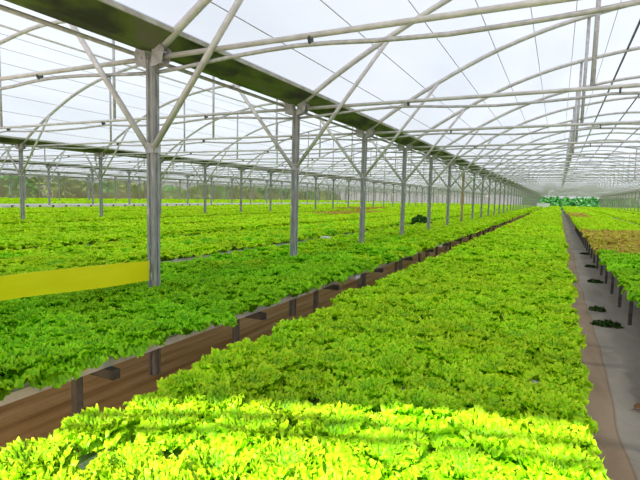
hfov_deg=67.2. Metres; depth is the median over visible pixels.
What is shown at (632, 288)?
lettuce
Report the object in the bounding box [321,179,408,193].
roof truss
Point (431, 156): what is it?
roof truss
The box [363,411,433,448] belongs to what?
lettuce
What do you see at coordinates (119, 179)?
roof truss
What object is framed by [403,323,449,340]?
lettuce
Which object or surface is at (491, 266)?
lettuce
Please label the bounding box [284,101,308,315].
post
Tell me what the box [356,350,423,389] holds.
lettuce
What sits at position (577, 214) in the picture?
lettuce
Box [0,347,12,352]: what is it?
lettuce
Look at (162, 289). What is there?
lettuce
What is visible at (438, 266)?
lettuce
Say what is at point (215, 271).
lettuce
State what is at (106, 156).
roof truss
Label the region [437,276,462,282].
lettuce
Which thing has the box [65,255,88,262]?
lettuce
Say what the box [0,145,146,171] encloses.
roof truss
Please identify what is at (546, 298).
lettuce
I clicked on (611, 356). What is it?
floor
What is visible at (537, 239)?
lettuce
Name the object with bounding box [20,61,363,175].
roof truss
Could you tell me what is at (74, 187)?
wall
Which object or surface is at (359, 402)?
lettuce
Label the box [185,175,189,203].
post
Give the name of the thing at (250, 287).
lettuce
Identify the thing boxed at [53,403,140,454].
lettuce
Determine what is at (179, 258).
bench
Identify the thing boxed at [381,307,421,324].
lettuce
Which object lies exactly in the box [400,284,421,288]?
lettuce
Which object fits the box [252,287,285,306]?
lettuce
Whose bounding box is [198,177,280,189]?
roof truss
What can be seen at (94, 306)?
lettuce
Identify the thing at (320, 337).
lettuce
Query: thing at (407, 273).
lettuce
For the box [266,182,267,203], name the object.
post
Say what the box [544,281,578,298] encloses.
lettuce
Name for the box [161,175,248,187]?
roof truss
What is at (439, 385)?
lettuce
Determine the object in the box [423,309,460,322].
lettuce
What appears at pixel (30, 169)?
roof truss
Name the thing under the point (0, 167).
ceiling
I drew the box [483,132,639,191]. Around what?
roof truss
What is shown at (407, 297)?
lettuce
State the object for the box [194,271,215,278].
lettuce
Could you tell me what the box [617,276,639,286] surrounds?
lettuce
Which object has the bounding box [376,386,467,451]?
lettuce
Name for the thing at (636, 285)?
lettuce
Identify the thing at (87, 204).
bench
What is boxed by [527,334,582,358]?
lettuce
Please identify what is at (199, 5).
roof truss
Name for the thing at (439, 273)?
lettuce
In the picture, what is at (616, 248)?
lettuce
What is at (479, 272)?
lettuce
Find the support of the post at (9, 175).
on the floor at (36, 415)
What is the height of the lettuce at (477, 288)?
0.196 m
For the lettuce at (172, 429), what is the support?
on the bench at (84, 461)
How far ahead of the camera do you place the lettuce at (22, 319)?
3.58 m
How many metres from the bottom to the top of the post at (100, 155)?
3.440 m
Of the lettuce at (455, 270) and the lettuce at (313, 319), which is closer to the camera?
the lettuce at (313, 319)
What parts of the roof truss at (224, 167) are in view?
rod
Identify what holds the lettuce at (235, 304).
on the bench at (106, 370)
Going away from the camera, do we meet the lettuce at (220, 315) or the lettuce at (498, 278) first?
the lettuce at (220, 315)
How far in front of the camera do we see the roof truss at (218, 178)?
59.67 m
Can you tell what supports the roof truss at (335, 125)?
attached to the ceiling at (44, 48)
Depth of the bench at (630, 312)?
11.55 m
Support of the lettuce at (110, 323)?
on the bench at (106, 370)
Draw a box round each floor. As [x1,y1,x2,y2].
[0,210,563,451]
[561,211,639,479]
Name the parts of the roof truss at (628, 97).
rod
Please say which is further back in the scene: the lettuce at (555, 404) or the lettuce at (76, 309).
the lettuce at (76, 309)
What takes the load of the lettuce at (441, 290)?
on the bench at (84, 461)
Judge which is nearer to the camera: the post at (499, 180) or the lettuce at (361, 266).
the lettuce at (361, 266)
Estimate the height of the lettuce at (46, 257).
0.188 m
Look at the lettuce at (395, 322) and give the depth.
3.89 m
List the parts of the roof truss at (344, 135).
rod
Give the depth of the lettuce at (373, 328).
3.54 m
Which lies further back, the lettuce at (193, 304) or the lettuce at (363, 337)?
the lettuce at (193, 304)
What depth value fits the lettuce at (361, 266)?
6.79 m
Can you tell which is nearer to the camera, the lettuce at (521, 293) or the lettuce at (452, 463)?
the lettuce at (452, 463)
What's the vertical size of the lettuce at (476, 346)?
0.194 m
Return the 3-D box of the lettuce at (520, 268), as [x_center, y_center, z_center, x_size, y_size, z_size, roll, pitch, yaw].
[2.896,0.461,7.178,0.351,0.173,0.326,1,5,-2]
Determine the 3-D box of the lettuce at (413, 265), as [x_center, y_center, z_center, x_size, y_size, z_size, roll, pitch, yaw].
[1.432,0.438,6.931,0.402,0.202,0.381,5,6,31]
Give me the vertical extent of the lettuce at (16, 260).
0.213 m
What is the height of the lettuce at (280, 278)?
0.199 m
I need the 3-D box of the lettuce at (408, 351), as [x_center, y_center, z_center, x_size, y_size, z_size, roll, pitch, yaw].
[0.501,0.769,3.084,0.369,0.195,0.389,0,5,-12]
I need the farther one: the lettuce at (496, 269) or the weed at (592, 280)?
the weed at (592, 280)
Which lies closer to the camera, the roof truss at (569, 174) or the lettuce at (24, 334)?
the lettuce at (24, 334)
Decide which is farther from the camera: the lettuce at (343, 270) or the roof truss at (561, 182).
the roof truss at (561, 182)
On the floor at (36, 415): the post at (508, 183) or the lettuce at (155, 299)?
the post at (508, 183)
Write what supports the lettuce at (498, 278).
on the bench at (84, 461)
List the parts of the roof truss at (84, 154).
rod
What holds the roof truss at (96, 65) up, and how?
attached to the ceiling at (44, 48)
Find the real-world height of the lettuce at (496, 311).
0.177 m
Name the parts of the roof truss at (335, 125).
rod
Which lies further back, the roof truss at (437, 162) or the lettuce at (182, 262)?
the roof truss at (437, 162)
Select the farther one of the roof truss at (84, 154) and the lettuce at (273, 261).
the roof truss at (84, 154)
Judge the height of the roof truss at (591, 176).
3.016 m
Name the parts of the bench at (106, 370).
leg, leg, leg, leg, leg, leg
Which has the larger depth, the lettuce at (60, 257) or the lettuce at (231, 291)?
the lettuce at (60, 257)
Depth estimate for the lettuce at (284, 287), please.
5.05 m
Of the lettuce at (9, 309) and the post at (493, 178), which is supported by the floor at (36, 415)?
the post at (493, 178)
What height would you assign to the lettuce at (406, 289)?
0.183 m
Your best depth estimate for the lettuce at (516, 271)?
6.62 m
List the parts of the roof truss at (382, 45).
rod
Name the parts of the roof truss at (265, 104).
rod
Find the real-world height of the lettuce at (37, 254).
0.196 m
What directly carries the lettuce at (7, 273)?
on the bench at (179, 258)
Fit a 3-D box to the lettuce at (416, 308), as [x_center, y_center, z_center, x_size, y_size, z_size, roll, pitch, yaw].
[0.849,0.658,4.359,0.375,0.197,0.388,-3,7,-39]
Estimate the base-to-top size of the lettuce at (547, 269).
0.210 m
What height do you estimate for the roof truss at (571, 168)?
3.016 m
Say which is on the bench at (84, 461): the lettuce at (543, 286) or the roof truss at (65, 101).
the lettuce at (543, 286)
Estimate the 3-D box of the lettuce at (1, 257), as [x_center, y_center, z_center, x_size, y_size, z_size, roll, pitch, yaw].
[-4.545,0.299,7.010,0.327,0.172,0.338,-3,7,-38]
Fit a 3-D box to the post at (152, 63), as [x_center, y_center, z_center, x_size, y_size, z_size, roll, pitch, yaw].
[-1.737,-0.269,5.026,0.400,3.440,0.130,4,6,26]
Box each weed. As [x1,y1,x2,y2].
[587,278,603,282]
[589,305,605,311]
[590,319,623,328]
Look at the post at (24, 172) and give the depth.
39.20 m
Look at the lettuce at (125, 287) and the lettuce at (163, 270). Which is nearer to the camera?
the lettuce at (125, 287)
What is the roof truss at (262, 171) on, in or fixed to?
attached to the ceiling at (39, 151)
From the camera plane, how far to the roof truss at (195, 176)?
37.45 m
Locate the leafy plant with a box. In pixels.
[410,214,432,224]
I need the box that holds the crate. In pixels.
[537,203,549,207]
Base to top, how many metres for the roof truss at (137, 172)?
3.033 m
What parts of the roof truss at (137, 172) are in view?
rod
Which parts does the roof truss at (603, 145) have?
rod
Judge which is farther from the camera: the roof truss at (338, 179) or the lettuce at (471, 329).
the roof truss at (338, 179)
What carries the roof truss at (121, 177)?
attached to the ceiling at (12, 165)
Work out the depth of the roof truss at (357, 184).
60.34 m
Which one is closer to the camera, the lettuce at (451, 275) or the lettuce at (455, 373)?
the lettuce at (455, 373)
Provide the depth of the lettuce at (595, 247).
10.59 m
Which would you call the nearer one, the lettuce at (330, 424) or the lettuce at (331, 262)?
the lettuce at (330, 424)
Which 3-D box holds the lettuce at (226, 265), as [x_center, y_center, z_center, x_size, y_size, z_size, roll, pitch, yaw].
[-1.211,0.416,6.419,0.420,0.210,0.394,1,5,-4]
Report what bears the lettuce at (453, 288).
on the bench at (84, 461)
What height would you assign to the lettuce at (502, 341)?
0.168 m
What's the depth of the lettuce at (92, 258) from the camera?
6.94 m
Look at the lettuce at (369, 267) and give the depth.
7.07 m
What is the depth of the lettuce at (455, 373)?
2.76 m
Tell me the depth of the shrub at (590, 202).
111.21 m
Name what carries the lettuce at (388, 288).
on the bench at (84, 461)
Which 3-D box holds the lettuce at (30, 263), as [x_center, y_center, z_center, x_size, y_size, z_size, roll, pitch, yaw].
[-3.855,0.360,6.533,0.305,0.168,0.328,6,7,40]
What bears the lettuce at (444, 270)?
on the bench at (84, 461)
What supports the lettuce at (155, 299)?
on the bench at (106, 370)
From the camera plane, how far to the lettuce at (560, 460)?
1.80 m
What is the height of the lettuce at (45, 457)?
0.183 m
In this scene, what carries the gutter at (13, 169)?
attached to the ceiling at (12, 165)
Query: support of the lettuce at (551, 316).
on the bench at (84, 461)
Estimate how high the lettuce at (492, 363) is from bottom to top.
0.211 m
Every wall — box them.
[0,174,347,199]
[350,192,536,205]
[600,197,639,207]
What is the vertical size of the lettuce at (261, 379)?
0.207 m
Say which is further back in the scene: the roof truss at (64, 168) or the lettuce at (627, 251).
the roof truss at (64, 168)
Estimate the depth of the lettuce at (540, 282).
5.83 m
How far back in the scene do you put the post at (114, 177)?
47.28 m
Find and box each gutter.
[0,0,532,191]
[0,135,470,191]
[0,160,437,192]
[0,173,336,190]
[2,168,381,191]
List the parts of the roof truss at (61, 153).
rod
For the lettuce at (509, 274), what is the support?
on the bench at (84, 461)
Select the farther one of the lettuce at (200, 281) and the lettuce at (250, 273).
the lettuce at (250, 273)
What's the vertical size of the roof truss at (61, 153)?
3.033 m
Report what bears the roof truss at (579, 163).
attached to the ceiling at (403, 69)
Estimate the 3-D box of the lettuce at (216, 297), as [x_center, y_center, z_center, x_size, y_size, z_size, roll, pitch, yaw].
[-1.065,0.598,4.614,0.338,0.179,0.350,6,7,41]
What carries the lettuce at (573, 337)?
on the bench at (84, 461)
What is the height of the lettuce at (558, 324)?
0.182 m
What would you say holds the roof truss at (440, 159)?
attached to the ceiling at (44, 48)
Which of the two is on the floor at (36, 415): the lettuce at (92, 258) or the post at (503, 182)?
the post at (503, 182)
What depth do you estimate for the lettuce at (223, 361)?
2.83 m
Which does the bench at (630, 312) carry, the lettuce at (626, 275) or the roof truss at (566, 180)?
the lettuce at (626, 275)
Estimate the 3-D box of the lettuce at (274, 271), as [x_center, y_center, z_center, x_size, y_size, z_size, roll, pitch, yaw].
[-0.602,0.458,6.141,0.421,0.208,0.392,0,5,-16]
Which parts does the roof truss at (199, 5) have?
rod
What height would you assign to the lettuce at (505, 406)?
0.194 m
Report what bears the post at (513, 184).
on the floor at (36, 415)
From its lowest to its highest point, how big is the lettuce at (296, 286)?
0.213 m
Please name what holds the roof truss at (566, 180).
attached to the ceiling at (403, 69)
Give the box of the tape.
[0,261,148,300]
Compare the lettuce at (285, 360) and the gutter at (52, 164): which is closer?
the lettuce at (285, 360)
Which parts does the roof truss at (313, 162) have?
rod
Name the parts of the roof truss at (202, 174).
rod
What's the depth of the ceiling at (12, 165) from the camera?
42.33 m
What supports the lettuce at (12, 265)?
on the bench at (179, 258)
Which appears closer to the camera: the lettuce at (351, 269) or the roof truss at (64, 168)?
the lettuce at (351, 269)
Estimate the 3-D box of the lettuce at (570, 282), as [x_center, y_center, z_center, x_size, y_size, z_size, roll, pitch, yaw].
[2.898,0.574,5.851,0.357,0.190,0.381,-3,7,-41]
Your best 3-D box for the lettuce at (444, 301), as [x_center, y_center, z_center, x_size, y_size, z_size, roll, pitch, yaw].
[1.277,0.656,4.652,0.316,0.167,0.334,-3,7,-43]
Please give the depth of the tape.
4.22 m
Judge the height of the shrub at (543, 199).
3.419 m
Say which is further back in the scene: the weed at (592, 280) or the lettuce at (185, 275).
the weed at (592, 280)
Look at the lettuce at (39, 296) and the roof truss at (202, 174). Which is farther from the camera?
the roof truss at (202, 174)
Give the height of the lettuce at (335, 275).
0.227 m
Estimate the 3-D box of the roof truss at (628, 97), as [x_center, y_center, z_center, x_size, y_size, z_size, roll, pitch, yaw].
[10.221,-3.140,15.655,11.718,3.033,0.118,4,6,26]
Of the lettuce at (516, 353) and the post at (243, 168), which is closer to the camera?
the lettuce at (516, 353)
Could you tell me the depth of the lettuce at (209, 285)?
5.13 m
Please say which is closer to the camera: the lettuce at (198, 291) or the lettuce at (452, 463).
the lettuce at (452, 463)
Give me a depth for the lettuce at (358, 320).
3.89 m
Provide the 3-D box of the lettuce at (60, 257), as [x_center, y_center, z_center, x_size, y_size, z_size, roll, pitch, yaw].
[-3.639,0.314,6.995,0.356,0.190,0.380,5,7,37]
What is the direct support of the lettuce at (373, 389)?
on the bench at (84, 461)
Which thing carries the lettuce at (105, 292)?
on the bench at (106, 370)
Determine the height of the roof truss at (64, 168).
3.016 m
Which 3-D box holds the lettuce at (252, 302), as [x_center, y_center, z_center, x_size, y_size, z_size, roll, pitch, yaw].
[-0.669,0.609,4.595,0.346,0.176,0.335,-4,7,-45]
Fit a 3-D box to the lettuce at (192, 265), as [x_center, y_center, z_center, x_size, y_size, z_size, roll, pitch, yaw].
[-1.742,0.391,6.736,0.322,0.172,0.343,6,7,42]
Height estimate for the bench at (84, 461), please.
0.852 m
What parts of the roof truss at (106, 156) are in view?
rod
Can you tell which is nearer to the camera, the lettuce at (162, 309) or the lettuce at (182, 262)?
the lettuce at (162, 309)
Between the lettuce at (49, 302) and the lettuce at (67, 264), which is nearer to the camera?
the lettuce at (49, 302)
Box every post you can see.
[9,175,11,197]
[15,143,25,219]
[24,172,25,199]
[38,177,39,197]
[46,165,50,204]
[57,174,60,199]
[88,176,90,200]
[89,168,94,204]
[95,152,104,216]
[114,177,116,200]
[127,172,130,203]
[134,44,170,375]
[160,158,163,214]
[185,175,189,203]
[201,163,208,213]
[210,177,212,203]
[230,179,232,203]
[238,167,244,211]
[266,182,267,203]
[268,171,273,210]
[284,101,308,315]
[313,176,318,209]
[331,177,335,208]
[346,179,350,207]
[355,128,374,286]
[383,183,385,206]
[397,143,412,269]
[425,153,437,257]
[445,161,455,249]
[459,167,468,243]
[471,170,478,238]
[479,173,486,234]
[486,176,493,231]
[492,178,498,229]
[498,180,503,227]
[502,182,507,225]
[506,183,509,223]
[509,184,513,222]
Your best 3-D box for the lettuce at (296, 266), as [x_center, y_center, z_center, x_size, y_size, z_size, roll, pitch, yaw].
[-0.368,0.416,6.694,0.385,0.197,0.358,2,5,11]
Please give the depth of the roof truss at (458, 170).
56.78 m
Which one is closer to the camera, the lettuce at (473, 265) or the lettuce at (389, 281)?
the lettuce at (389, 281)
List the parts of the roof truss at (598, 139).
rod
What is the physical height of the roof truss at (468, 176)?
3.016 m
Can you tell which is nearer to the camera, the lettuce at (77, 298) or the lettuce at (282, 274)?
the lettuce at (77, 298)
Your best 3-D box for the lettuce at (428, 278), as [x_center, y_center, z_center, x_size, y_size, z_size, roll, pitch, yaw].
[1.284,0.541,5.888,0.319,0.170,0.340,6,7,43]
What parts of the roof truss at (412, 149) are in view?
rod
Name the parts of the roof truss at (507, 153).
rod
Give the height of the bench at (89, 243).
0.830 m
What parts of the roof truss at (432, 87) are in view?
rod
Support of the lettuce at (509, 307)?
on the bench at (84, 461)
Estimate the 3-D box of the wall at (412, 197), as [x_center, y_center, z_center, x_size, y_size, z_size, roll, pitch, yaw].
[29.171,-10.132,120.948,47.200,3.500,0.001,4,6,26]
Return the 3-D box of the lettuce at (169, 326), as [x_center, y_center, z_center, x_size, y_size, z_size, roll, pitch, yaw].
[-1.201,0.684,3.574,0.372,0.189,0.360,0,5,-12]
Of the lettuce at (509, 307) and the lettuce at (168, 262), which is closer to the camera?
the lettuce at (509, 307)
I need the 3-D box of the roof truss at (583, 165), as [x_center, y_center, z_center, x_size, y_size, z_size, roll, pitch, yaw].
[24.831,-5.478,45.153,11.705,3.016,0.102,4,6,26]
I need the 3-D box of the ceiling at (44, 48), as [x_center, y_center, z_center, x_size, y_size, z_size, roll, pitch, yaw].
[17.634,-7.340,56.962,11.170,1.873,123.000,4,6,26]
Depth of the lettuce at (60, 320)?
3.62 m
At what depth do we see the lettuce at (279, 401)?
2.32 m
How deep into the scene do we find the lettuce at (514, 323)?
3.84 m
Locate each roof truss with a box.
[0,20,294,167]
[0,24,151,148]
[0,144,19,174]
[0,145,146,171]
[0,147,99,178]
[0,165,47,181]
[4,169,90,181]
[11,173,87,183]
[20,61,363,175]
[25,164,127,183]
[49,150,204,183]
[59,168,146,183]
[64,174,138,186]
[87,179,146,186]
[92,155,240,185]
[100,84,403,181]
[116,173,210,186]
[129,159,270,187]
[151,0,639,149]
[160,102,429,184]
[161,163,290,185]
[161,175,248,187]
[180,178,264,188]
[188,166,314,188]
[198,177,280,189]
[205,116,448,186]
[211,167,332,190]
[215,178,290,187]
[232,175,347,190]
[241,125,462,188]
[242,183,317,191]
[251,171,359,189]
[268,173,372,191]
[271,135,472,190]
[282,177,382,191]
[295,0,639,167]
[299,139,481,191]
[299,179,391,191]
[308,179,400,192]
[316,145,489,192]
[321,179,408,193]
[330,184,415,194]
[334,149,494,192]
[349,153,498,192]
[364,8,639,176]
[366,156,502,191]
[375,159,506,193]
[385,162,510,195]
[394,164,512,192]
[404,46,639,181]
[406,166,515,195]
[411,169,513,190]
[416,170,519,195]
[431,75,639,184]
[439,176,526,197]
[450,96,639,187]
[464,111,639,188]
[474,123,639,190]
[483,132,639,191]
[490,139,639,192]
[496,145,639,192]
[501,150,639,193]
[506,155,637,192]
[512,158,639,190]
[512,160,639,194]
[515,163,639,194]
[517,165,639,195]
[521,169,639,196]
[523,172,639,196]
[524,168,639,190]
[525,172,638,199]
[527,176,630,197]
[529,174,634,199]
[531,178,622,197]
[531,178,624,199]
[532,180,619,199]
[533,176,627,199]
[533,180,616,198]
[534,182,613,198]
[535,182,609,198]
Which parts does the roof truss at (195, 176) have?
rod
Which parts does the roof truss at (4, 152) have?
rod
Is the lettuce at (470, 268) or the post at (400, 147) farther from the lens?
the post at (400, 147)
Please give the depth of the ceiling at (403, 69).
8.87 m
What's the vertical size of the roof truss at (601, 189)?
3.016 m
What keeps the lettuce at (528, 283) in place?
on the bench at (84, 461)
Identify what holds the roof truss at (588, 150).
attached to the ceiling at (403, 69)
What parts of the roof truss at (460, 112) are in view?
rod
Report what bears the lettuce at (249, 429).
on the bench at (84, 461)
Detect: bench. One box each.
[0,202,436,207]
[0,220,509,451]
[15,226,283,249]
[78,277,539,478]
[160,215,469,262]
[575,226,639,324]
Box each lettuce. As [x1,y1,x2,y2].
[0,197,639,479]
[0,255,18,258]
[0,257,26,266]
[0,267,10,274]
[0,298,31,305]
[0,300,46,317]
[0,307,54,332]
[0,334,22,349]
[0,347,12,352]
[0,347,45,401]
[0,433,83,479]
[2,270,29,275]
[5,263,25,267]
[6,266,27,271]
[8,324,50,341]
[14,333,67,349]
[16,255,44,261]
[17,341,90,391]
[21,253,40,257]
[23,260,47,266]
[25,264,47,271]
[25,293,61,301]
[30,267,51,271]
[32,294,76,309]
[38,311,92,327]
[39,255,58,259]
[41,258,63,262]
[44,259,68,265]
[45,261,77,269]
[48,320,105,344]
[50,304,86,314]
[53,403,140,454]
[55,290,86,293]
[58,255,77,259]
[59,291,100,304]
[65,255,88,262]
[68,335,120,369]
[71,260,92,266]
[79,301,114,313]
[83,255,106,261]
[83,308,121,325]
[84,440,165,479]
[88,287,122,301]
[91,261,108,265]
[93,317,133,334]
[103,294,140,307]
[103,316,166,357]
[105,257,130,263]
[116,282,151,292]
[117,303,149,317]
[120,287,163,299]
[122,313,157,320]
[122,388,182,424]
[132,404,208,453]
[136,295,171,308]
[148,284,179,294]
[148,299,188,318]
[150,317,182,341]
[156,367,220,402]
[160,261,181,265]
[160,267,176,273]
[160,274,171,279]
[160,276,186,285]
[161,289,194,304]
[163,272,182,276]
[165,263,193,272]
[165,278,201,290]
[168,310,212,334]
[170,273,199,278]
[178,260,192,264]
[181,439,252,479]
[182,268,205,275]
[183,380,258,423]
[184,287,210,296]
[184,298,215,312]
[187,261,204,267]
[188,276,210,285]
[191,346,250,380]
[194,264,216,271]
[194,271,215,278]
[194,292,226,307]
[196,257,218,263]
[200,304,237,326]
[201,281,231,291]
[203,404,295,456]
[205,261,231,267]
[205,274,229,280]
[208,283,248,300]
[209,268,226,274]
[211,275,243,285]
[216,262,240,270]
[216,299,246,314]
[217,269,243,276]
[221,360,283,399]
[222,259,242,263]
[226,338,277,361]
[230,266,260,275]
[234,274,260,281]
[235,263,252,266]
[236,281,258,294]
[236,293,267,314]
[240,431,337,479]
[242,259,264,265]
[244,276,278,285]
[245,347,301,378]
[246,271,274,277]
[247,264,266,270]
[250,390,315,426]
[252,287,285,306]
[256,284,291,294]
[256,331,295,351]
[258,258,275,264]
[261,268,285,276]
[263,275,286,283]
[267,263,295,271]
[269,260,289,265]
[272,317,316,341]
[276,278,311,296]
[277,272,291,277]
[278,259,296,263]
[281,262,306,270]
[281,367,339,401]
[286,270,305,273]
[286,273,322,294]
[287,344,320,369]
[290,401,376,455]
[295,324,346,351]
[296,265,318,271]
[299,316,324,322]
[300,270,330,287]
[301,346,367,386]
[306,306,348,321]
[308,262,331,267]
[312,316,359,338]
[314,268,344,284]
[315,260,336,264]
[317,387,379,417]
[319,265,348,282]
[326,337,374,358]
[329,301,355,312]
[330,262,358,275]
[330,292,373,309]
[333,426,434,479]
[335,206,591,216]
[335,316,369,331]
[339,374,398,409]
[341,286,379,300]
[342,261,366,274]
[347,308,381,322]
[355,331,393,350]
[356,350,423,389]
[357,300,395,315]
[358,319,405,342]
[360,261,373,272]
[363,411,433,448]
[367,285,386,296]
[372,294,405,307]
[373,277,404,287]
[373,342,428,368]
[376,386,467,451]
[377,285,396,292]
[379,316,412,331]
[381,292,401,300]
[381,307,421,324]
[384,273,413,281]
[389,286,419,295]
[391,271,418,278]
[394,302,436,317]
[396,268,424,276]
[396,334,443,355]
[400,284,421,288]
[400,292,437,308]
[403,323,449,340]
[404,266,428,271]
[404,278,434,286]
[404,375,458,396]
[408,263,430,268]
[412,291,443,302]
[413,318,450,327]
[415,261,435,267]
[418,273,440,282]
[418,276,436,282]
[418,442,506,479]
[420,284,452,298]
[422,361,474,392]
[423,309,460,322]
[424,268,447,277]
[424,340,476,368]
[427,267,450,274]
[429,283,456,290]
[433,263,457,269]
[433,303,469,317]
[434,405,537,475]
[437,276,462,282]
[437,281,457,286]
[439,299,470,307]
[441,318,490,341]
[442,334,492,353]
[443,273,464,279]
[445,290,476,305]
[449,267,470,273]
[451,316,495,338]
[451,371,524,398]
[451,389,523,419]
[453,271,470,278]
[454,283,486,295]
[456,279,486,287]
[457,263,478,268]
[458,265,474,271]
[458,352,534,384]
[460,310,499,326]
[464,276,486,283]
[467,305,503,320]
[468,269,499,278]
[469,295,505,309]
[472,275,490,280]
[478,266,502,278]
[479,293,506,300]
[480,264,506,268]
[480,289,509,297]
[482,342,532,379]
[485,285,512,293]
[486,281,517,286]
[486,336,535,356]
[488,276,518,284]
[489,326,534,356]
[496,301,541,319]
[496,319,536,333]
[498,268,520,274]
[500,272,517,278]
[502,296,539,309]
[503,312,538,329]
[505,265,524,270]
[505,435,609,479]
[507,289,542,298]
[510,410,604,461]
[512,283,539,291]
[514,387,598,436]
[515,273,548,281]
[516,283,540,286]
[517,279,545,285]
[518,271,545,277]
[521,269,544,273]
[524,379,588,406]
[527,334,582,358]
[531,325,586,351]
[531,347,589,375]
[531,362,593,399]
[534,311,579,326]
[535,289,574,304]
[537,283,574,296]
[537,296,567,303]
[537,303,580,319]
[539,301,575,313]
[539,320,585,337]
[543,266,571,273]
[544,271,576,282]
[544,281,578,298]
[546,279,572,285]
[551,278,575,289]
[589,241,607,245]
[593,246,607,251]
[604,241,621,245]
[611,246,629,250]
[613,268,639,276]
[616,270,639,276]
[617,274,639,280]
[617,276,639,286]
[618,250,635,254]
[621,281,639,294]
[626,286,639,301]
[629,290,639,302]
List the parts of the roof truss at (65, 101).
rod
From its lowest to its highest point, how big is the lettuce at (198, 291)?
0.171 m
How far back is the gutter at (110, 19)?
4.99 m
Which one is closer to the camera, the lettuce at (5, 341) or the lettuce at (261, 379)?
the lettuce at (261, 379)
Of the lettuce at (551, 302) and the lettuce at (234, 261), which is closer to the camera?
the lettuce at (551, 302)
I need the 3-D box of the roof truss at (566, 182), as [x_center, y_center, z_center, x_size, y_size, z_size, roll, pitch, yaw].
[43.425,-8.459,82.695,11.705,3.016,0.102,4,6,26]
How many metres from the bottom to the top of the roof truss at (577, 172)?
3.016 m
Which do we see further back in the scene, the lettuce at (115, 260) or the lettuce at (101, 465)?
the lettuce at (115, 260)
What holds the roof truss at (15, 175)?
attached to the ceiling at (0, 167)
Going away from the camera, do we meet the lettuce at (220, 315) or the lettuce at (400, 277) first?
the lettuce at (220, 315)
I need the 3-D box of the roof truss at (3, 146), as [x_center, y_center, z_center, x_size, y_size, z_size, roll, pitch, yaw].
[-14.828,-3.943,17.929,11.718,3.033,0.118,4,6,26]
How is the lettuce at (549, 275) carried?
on the bench at (84, 461)
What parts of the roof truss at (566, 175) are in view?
rod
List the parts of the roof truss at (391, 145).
rod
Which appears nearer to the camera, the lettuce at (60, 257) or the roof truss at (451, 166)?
the lettuce at (60, 257)
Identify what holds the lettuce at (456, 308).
on the bench at (84, 461)
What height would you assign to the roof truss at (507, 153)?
3.033 m
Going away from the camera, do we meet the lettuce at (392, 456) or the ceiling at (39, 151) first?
the lettuce at (392, 456)
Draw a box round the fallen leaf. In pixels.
[633,403,639,409]
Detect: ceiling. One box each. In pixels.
[0,0,506,192]
[0,135,432,190]
[0,158,350,188]
[0,167,320,188]
[115,0,639,192]
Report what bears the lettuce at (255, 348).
on the bench at (84, 461)
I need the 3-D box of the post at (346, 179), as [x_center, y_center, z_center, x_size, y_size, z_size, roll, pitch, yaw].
[2.341,-3.331,39.682,0.400,3.440,0.130,4,6,26]
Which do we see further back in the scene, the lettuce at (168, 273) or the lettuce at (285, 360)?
the lettuce at (168, 273)
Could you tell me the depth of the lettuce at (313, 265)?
6.73 m
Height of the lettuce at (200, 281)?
0.189 m
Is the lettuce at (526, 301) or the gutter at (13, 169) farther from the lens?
the gutter at (13, 169)
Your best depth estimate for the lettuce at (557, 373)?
2.76 m
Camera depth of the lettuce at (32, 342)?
3.13 m
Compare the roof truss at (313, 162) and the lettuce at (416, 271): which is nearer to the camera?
the lettuce at (416, 271)
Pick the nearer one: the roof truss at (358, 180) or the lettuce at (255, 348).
the lettuce at (255, 348)
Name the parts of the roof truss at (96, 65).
rod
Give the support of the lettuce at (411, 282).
on the bench at (84, 461)
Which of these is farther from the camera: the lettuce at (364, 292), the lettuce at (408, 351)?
the lettuce at (364, 292)
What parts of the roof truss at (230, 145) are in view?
rod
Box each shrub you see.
[540,196,552,208]
[545,196,565,209]
[555,196,576,209]
[569,197,587,206]
[580,197,598,206]
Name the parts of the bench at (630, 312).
leg, leg, leg, leg, leg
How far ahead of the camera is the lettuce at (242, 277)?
5.63 m
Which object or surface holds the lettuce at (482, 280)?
on the bench at (84, 461)
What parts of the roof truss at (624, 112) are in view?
rod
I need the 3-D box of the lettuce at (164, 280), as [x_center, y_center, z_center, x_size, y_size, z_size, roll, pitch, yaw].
[-1.652,0.506,5.432,0.333,0.184,0.358,6,7,38]
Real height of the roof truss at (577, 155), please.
3.016 m
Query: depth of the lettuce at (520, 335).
3.56 m
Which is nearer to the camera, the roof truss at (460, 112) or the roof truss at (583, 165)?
the roof truss at (460, 112)
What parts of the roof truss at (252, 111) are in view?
rod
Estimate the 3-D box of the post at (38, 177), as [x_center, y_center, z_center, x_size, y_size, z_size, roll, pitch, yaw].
[-30.584,-5.252,52.481,0.320,3.380,0.100,4,6,26]
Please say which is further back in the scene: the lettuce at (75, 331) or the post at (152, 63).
the post at (152, 63)
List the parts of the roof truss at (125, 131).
rod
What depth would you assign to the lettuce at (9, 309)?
3.93 m
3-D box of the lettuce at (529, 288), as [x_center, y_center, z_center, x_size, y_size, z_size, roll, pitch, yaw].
[2.297,0.602,5.344,0.380,0.199,0.392,-3,7,-39]
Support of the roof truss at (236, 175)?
attached to the ceiling at (39, 151)
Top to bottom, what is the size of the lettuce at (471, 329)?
0.219 m
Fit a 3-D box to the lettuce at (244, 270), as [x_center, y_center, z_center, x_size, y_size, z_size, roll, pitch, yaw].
[-0.973,0.442,6.177,0.406,0.213,0.419,4,6,23]
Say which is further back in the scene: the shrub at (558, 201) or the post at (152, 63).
the shrub at (558, 201)
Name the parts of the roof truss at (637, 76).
rod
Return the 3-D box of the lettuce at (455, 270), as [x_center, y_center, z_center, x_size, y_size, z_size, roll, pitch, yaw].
[1.961,0.480,6.685,0.366,0.184,0.347,-4,7,-44]
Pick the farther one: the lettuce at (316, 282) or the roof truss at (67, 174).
the roof truss at (67, 174)
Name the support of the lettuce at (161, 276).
on the bench at (106, 370)
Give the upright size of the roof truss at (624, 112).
3.033 m
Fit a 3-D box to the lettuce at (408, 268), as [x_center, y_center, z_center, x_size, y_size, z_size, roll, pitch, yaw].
[1.334,0.459,6.635,0.383,0.204,0.408,-1,6,-22]

